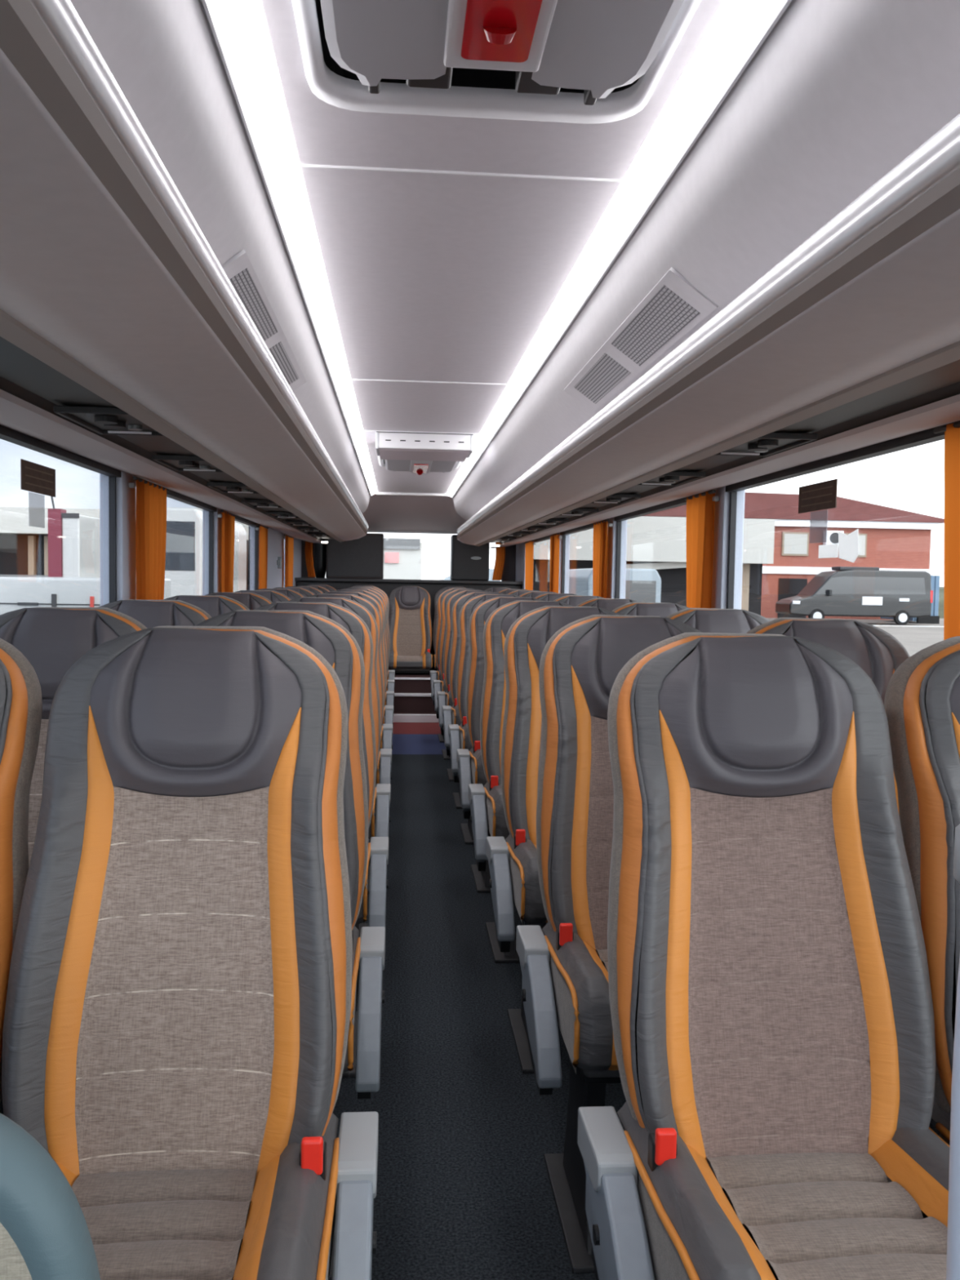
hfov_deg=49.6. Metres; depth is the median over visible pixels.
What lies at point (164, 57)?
ceiling
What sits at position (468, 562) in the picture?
box
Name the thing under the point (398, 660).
seat cushion
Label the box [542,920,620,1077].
seat cushion
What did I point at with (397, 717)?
trim
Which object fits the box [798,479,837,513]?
notice
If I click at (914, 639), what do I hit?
ground
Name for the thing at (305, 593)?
seat
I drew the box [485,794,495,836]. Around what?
cushion
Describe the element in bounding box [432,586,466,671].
seat
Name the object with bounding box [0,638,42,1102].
seat
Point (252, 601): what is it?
seat
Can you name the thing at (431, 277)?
ceiling
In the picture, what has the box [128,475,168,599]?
window curtain
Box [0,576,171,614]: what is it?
wall
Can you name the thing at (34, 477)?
notice
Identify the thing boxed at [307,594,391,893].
seat
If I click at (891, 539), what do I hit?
brick building
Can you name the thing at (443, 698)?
seat
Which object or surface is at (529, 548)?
window curtain
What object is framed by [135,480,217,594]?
window
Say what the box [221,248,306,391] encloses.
ceiling vent
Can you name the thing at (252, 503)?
light panel
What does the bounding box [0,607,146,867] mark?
seat
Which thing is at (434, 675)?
seat
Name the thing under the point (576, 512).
light panel
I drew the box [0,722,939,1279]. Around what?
floor
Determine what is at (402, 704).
steps
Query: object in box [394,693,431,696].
trim
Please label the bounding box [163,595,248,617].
seat
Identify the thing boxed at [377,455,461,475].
roof hatch
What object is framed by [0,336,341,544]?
ceiling
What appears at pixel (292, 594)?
seat
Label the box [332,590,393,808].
seat
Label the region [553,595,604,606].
seat
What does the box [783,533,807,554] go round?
window
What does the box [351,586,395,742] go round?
seat
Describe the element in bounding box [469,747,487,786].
seat cushion
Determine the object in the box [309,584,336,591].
seat
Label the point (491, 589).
seat
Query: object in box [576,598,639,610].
seat
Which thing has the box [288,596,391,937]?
seat
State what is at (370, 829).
seat cushion
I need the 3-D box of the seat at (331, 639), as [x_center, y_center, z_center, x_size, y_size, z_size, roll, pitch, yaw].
[-0.431,0.546,2.077,0.483,1.193,0.730,1,3,-5]
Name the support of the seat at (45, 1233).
on the floor
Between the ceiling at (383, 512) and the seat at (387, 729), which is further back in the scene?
the ceiling at (383, 512)
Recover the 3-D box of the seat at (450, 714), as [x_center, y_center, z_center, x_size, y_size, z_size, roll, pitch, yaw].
[0.027,0.325,5.979,0.483,1.193,0.730,1,3,-5]
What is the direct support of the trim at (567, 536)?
attached to the wall at (932, 1122)
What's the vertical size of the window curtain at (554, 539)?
0.795 m
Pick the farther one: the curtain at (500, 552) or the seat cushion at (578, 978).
the curtain at (500, 552)
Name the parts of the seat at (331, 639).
backrest, foot plate, armrest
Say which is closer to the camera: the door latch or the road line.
the door latch
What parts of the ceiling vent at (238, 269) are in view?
grille panel, grille panel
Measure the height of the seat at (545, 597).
1.193 m
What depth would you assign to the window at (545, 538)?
9.25 m
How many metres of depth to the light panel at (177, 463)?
3.15 m
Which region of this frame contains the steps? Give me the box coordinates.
[388,667,436,714]
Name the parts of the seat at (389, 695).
backrest, armrest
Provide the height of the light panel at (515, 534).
0.021 m
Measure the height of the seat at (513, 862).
1.193 m
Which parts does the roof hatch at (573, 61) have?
handle knob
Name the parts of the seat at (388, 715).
backrest, armrest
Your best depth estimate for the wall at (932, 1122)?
2.45 m
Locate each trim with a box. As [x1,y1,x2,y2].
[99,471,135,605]
[202,507,222,595]
[249,525,284,590]
[284,537,301,587]
[294,577,523,584]
[302,164,620,182]
[352,378,506,385]
[364,430,479,434]
[367,530,457,533]
[375,491,449,496]
[392,714,439,722]
[394,677,430,679]
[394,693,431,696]
[515,542,525,589]
[558,532,569,593]
[606,517,626,599]
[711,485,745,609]
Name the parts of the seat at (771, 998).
armrest, panel, backrest, seat panel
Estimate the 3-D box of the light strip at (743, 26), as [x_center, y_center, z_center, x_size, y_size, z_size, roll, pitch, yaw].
[0.157,-1.025,4.076,0.066,0.066,11.570,1,3,-5]
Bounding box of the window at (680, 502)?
[613,488,714,598]
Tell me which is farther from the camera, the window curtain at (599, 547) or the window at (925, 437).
the window curtain at (599, 547)
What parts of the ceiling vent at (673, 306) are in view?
grille panel, grille panel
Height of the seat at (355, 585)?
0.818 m
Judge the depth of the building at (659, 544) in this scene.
42.23 m
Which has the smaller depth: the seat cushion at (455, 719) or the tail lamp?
the seat cushion at (455, 719)
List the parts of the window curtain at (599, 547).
curtain rail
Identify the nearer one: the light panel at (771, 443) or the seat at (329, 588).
the light panel at (771, 443)
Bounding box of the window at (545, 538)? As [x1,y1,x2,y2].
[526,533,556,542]
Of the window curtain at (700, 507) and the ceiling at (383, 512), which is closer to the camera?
the window curtain at (700, 507)
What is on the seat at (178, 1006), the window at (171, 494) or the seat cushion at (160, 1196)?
the seat cushion at (160, 1196)
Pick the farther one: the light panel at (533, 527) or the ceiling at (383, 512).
the ceiling at (383, 512)
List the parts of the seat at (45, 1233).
panel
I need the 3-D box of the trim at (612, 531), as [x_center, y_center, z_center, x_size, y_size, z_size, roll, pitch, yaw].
[0.816,-0.299,6.246,0.085,0.875,0.160,1,3,-5]
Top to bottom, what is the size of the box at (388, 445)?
0.102 m
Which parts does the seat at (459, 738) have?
armrest, foot plate, leg, backrest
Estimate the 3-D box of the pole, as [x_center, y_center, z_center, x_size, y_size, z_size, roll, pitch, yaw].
[0.434,0.434,0.910,0.051,1.582,0.056,1,3,-5]
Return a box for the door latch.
[276,556,281,568]
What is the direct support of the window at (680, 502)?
in the wall at (932, 1122)
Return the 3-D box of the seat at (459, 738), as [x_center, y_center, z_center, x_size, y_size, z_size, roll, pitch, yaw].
[0.087,0.371,5.210,0.483,1.193,0.730,1,3,-5]
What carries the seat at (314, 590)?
on the floor
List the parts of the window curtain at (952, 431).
curtain rail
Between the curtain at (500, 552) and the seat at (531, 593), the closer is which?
the seat at (531, 593)
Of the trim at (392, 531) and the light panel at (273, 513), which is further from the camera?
the trim at (392, 531)
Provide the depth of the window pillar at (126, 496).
3.90 m
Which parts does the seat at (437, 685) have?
armrest, foot plate, backrest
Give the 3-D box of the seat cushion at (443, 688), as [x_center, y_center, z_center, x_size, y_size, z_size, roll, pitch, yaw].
[-0.064,0.348,7.398,0.414,0.177,0.479,1,3,-5]
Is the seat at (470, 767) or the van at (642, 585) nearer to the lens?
the seat at (470, 767)
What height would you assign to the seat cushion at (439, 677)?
0.177 m
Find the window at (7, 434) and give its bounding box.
[0,424,121,603]
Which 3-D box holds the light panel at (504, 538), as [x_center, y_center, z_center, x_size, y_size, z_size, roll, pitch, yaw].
[0.202,-0.838,8.597,0.160,0.021,0.340,1,3,-5]
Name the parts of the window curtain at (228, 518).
curtain rail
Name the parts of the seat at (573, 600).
backrest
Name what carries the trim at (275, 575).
attached to the wall
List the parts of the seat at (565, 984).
armrest, foot plate, leg, seat frame, panel, seat panel, backrest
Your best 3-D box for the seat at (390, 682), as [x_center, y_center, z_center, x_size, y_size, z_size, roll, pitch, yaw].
[-0.853,0.223,7.455,0.483,1.193,0.730,1,3,-5]
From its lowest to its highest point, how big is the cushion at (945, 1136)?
0.135 m
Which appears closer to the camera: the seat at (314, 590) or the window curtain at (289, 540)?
the seat at (314, 590)
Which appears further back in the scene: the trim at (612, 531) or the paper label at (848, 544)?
the trim at (612, 531)
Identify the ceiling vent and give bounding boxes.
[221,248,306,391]
[564,266,717,413]
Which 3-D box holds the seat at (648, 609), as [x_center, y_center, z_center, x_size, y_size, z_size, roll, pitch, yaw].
[0.667,0.469,3.710,0.443,1.193,0.730,1,3,-5]
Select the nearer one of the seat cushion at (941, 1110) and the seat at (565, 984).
the seat cushion at (941, 1110)
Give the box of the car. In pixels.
[440,568,500,581]
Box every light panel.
[53,405,164,435]
[151,454,224,472]
[206,481,259,493]
[241,499,282,507]
[266,511,299,518]
[283,520,311,525]
[297,526,321,531]
[307,532,329,536]
[497,536,516,540]
[507,532,529,536]
[520,525,546,531]
[537,518,568,524]
[560,508,598,515]
[591,493,640,503]
[638,471,705,485]
[713,432,817,457]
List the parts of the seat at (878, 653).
backrest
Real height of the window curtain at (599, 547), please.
0.795 m
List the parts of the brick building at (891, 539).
doorway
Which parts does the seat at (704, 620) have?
backrest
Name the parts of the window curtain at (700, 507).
curtain rail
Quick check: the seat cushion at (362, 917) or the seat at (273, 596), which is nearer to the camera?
the seat cushion at (362, 917)
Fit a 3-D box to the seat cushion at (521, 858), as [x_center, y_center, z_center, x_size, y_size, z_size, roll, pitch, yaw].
[0.298,0.625,2.788,0.414,0.177,0.479,1,3,-5]
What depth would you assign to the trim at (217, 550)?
5.93 m
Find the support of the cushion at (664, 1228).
on the seat at (771, 998)
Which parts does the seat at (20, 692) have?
backrest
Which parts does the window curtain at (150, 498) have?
curtain rail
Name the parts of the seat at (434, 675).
armrest, foot plate, backrest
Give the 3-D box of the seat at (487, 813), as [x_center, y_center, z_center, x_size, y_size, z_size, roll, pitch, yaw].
[0.208,0.463,3.674,0.483,1.193,0.730,1,3,-5]
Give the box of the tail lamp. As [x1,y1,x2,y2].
[929,590,933,602]
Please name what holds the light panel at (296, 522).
attached to the ceiling at (16, 414)
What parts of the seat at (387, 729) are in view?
backrest, armrest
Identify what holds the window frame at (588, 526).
in the wall at (932, 1122)
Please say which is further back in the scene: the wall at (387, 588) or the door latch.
the wall at (387, 588)
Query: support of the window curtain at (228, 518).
hanging from the ceiling at (16, 414)
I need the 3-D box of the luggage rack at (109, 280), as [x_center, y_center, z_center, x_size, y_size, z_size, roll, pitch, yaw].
[-0.926,-0.602,3.911,0.806,0.088,11.400,1,3,-5]
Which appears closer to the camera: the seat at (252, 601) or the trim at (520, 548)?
the seat at (252, 601)
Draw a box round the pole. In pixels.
[946,823,959,1279]
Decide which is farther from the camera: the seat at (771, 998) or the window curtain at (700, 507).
the window curtain at (700, 507)
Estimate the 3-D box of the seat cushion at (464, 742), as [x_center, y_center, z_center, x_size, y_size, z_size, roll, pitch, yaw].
[0.117,0.486,5.093,0.414,0.177,0.479,1,3,-5]
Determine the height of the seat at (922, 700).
1.193 m
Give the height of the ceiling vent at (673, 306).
0.076 m
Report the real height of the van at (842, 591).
2.778 m
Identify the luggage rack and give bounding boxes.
[0,0,368,542]
[457,113,959,546]
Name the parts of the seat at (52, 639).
panel, backrest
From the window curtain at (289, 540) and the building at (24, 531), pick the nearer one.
the window curtain at (289, 540)
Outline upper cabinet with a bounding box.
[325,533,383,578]
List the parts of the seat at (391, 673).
armrest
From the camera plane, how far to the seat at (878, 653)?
2.33 m
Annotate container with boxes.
[880,575,939,623]
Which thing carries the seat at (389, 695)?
on the floor
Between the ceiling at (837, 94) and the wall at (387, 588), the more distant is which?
the wall at (387, 588)
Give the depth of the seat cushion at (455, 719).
5.65 m
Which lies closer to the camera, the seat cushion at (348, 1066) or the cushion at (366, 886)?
the seat cushion at (348, 1066)
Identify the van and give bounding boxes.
[568,568,661,602]
[775,566,933,625]
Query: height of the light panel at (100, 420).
0.021 m
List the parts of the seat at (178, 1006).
seat panel, panel, armrest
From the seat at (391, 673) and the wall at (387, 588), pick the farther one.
the wall at (387, 588)
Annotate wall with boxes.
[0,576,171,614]
[295,581,521,667]
[301,489,515,585]
[929,1118,939,1132]
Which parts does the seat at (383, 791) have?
backrest, foot plate, armrest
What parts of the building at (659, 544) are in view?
door panel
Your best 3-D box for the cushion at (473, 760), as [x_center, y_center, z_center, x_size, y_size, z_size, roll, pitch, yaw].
[-0.028,0.537,4.285,0.002,0.135,0.397,1,3,-5]
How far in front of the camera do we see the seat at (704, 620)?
3.10 m
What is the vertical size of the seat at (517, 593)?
1.193 m
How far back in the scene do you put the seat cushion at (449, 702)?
6.41 m
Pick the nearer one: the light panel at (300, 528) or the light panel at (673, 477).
the light panel at (673, 477)
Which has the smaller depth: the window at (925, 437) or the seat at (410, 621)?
the window at (925, 437)
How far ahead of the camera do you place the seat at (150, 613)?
2.97 m
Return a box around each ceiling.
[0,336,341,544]
[70,0,370,513]
[252,0,728,493]
[362,493,466,532]
[452,0,959,520]
[488,359,959,548]
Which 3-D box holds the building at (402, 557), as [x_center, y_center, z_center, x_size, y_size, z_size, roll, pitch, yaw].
[-5.569,-4.003,63.534,3.800,4.100,8.200,1,3,-5]
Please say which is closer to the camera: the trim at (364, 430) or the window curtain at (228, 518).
the trim at (364, 430)
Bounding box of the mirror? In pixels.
[826,589,831,595]
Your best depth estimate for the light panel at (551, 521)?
5.91 m
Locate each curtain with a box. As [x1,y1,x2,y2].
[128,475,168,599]
[217,510,235,592]
[255,524,268,589]
[282,533,293,587]
[305,541,315,577]
[492,542,505,580]
[524,540,535,590]
[549,533,561,593]
[591,519,613,598]
[684,489,719,608]
[933,421,959,639]
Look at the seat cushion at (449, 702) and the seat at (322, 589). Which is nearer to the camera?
the seat cushion at (449, 702)
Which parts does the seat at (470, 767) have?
armrest, foot plate, leg, backrest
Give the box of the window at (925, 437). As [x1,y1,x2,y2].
[725,420,959,608]
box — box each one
[375,431,473,461]
[450,534,489,581]
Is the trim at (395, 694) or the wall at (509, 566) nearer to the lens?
the trim at (395, 694)
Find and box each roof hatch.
[291,0,701,123]
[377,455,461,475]
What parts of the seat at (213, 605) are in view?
backrest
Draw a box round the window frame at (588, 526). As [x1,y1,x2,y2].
[560,519,606,593]
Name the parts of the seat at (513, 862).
armrest, foot plate, leg, panel, backrest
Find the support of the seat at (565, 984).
on the floor
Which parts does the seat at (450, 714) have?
armrest, foot plate, backrest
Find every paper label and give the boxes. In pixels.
[817,543,838,558]
[838,528,858,562]
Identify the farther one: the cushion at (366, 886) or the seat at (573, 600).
the seat at (573, 600)
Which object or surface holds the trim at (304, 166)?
attached to the ceiling at (431, 277)
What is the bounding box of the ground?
[766,617,943,656]
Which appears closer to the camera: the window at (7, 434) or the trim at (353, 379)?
the window at (7, 434)
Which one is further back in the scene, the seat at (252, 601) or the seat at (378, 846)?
the seat at (252, 601)
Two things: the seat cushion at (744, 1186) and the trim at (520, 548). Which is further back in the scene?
the trim at (520, 548)
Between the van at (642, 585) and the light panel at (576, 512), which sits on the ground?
the van at (642, 585)
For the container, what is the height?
2.450 m
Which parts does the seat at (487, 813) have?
armrest, foot plate, leg, backrest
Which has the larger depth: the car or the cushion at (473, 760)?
the car
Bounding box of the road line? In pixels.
[873,625,943,626]
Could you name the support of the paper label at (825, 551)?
attached to the window at (925, 437)
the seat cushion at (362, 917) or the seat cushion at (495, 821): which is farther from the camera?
the seat cushion at (495, 821)
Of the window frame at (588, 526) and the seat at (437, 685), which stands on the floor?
the seat at (437, 685)
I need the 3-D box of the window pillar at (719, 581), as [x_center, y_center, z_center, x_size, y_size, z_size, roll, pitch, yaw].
[0.980,-0.173,4.146,0.085,0.875,0.140,1,3,-5]
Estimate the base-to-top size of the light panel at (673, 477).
0.021 m
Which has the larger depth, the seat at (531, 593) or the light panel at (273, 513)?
the seat at (531, 593)
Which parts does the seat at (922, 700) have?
backrest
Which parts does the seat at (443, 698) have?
armrest, foot plate, backrest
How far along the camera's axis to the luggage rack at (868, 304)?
1.45 m
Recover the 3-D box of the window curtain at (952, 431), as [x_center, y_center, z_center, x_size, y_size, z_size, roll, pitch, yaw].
[1.054,-0.081,2.251,0.043,0.795,0.325,1,3,-8]
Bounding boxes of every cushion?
[44,1112,338,1279]
[325,1198,336,1279]
[342,925,359,1074]
[349,969,359,1072]
[355,838,369,927]
[364,864,368,924]
[368,813,372,842]
[388,651,431,671]
[437,670,442,680]
[440,679,447,692]
[445,690,453,706]
[451,704,461,725]
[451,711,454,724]
[459,723,471,751]
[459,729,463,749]
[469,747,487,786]
[470,757,475,783]
[484,782,509,840]
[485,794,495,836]
[505,834,546,928]
[508,853,523,925]
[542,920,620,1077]
[549,954,576,1074]
[617,1093,949,1279]
[636,1170,689,1279]
[931,1096,951,1131]
[939,1132,950,1146]
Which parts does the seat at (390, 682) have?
backrest, armrest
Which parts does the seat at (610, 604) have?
backrest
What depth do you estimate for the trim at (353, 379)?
4.22 m
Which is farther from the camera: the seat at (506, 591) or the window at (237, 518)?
the seat at (506, 591)
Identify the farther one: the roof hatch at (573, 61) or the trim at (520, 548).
the trim at (520, 548)
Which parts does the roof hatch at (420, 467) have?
frame, panel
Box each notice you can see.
[20,458,55,497]
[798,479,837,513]
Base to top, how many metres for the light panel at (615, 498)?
0.021 m
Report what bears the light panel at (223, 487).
attached to the ceiling at (16, 414)
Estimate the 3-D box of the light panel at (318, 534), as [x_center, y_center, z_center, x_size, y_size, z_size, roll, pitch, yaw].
[-1.297,-0.852,8.399,0.160,0.021,0.340,1,3,-5]
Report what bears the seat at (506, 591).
on the floor
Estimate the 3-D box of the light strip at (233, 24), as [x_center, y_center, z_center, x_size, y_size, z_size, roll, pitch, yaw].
[-0.541,-1.034,4.021,0.066,0.066,11.570,1,3,-5]
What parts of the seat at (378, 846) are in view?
backrest, foot plate, armrest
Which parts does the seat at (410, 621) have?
seat, panel, seat panel, seat frame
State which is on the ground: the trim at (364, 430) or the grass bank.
the grass bank
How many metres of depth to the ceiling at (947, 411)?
2.38 m
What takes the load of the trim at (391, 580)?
attached to the wall at (509, 566)
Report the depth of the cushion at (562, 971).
1.93 m
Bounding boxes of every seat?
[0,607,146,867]
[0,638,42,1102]
[0,1112,100,1279]
[1,626,378,1279]
[98,600,212,628]
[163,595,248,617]
[195,609,385,1279]
[206,592,272,609]
[234,590,291,603]
[254,601,388,1077]
[257,588,304,599]
[274,587,314,596]
[285,586,323,594]
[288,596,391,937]
[298,585,329,593]
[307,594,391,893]
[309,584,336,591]
[320,591,392,836]
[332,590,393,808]
[339,588,394,781]
[346,587,394,692]
[350,585,380,589]
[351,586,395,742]
[388,586,432,673]
[430,587,473,742]
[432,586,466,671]
[432,589,482,759]
[436,590,492,781]
[441,591,503,808]
[448,593,519,844]
[456,596,542,893]
[468,600,573,963]
[484,587,508,592]
[485,605,620,1073]
[497,588,527,594]
[506,590,541,595]
[515,614,701,1272]
[519,591,557,597]
[534,592,576,600]
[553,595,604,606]
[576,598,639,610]
[577,632,949,1279]
[611,602,688,617]
[666,608,770,633]
[746,617,910,811]
[884,635,959,1146]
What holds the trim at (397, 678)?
attached to the steps
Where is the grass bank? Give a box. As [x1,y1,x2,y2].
[937,586,943,617]
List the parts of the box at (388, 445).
plate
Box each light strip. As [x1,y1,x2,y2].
[201,0,377,496]
[447,0,791,498]
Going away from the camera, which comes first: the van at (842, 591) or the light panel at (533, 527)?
the light panel at (533, 527)
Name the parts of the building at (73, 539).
post, rail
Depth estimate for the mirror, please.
49.69 m
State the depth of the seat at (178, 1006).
1.38 m
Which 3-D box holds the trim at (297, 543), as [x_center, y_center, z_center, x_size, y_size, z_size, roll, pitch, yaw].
[-1.909,-0.603,10.616,0.085,0.875,0.900,1,3,-5]
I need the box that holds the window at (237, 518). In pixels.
[235,515,259,590]
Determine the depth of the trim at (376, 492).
9.79 m
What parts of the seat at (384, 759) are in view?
backrest, foot plate, armrest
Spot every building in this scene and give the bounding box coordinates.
[0,506,249,590]
[47,496,100,577]
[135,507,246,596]
[382,537,422,579]
[533,515,774,615]
[642,492,944,619]

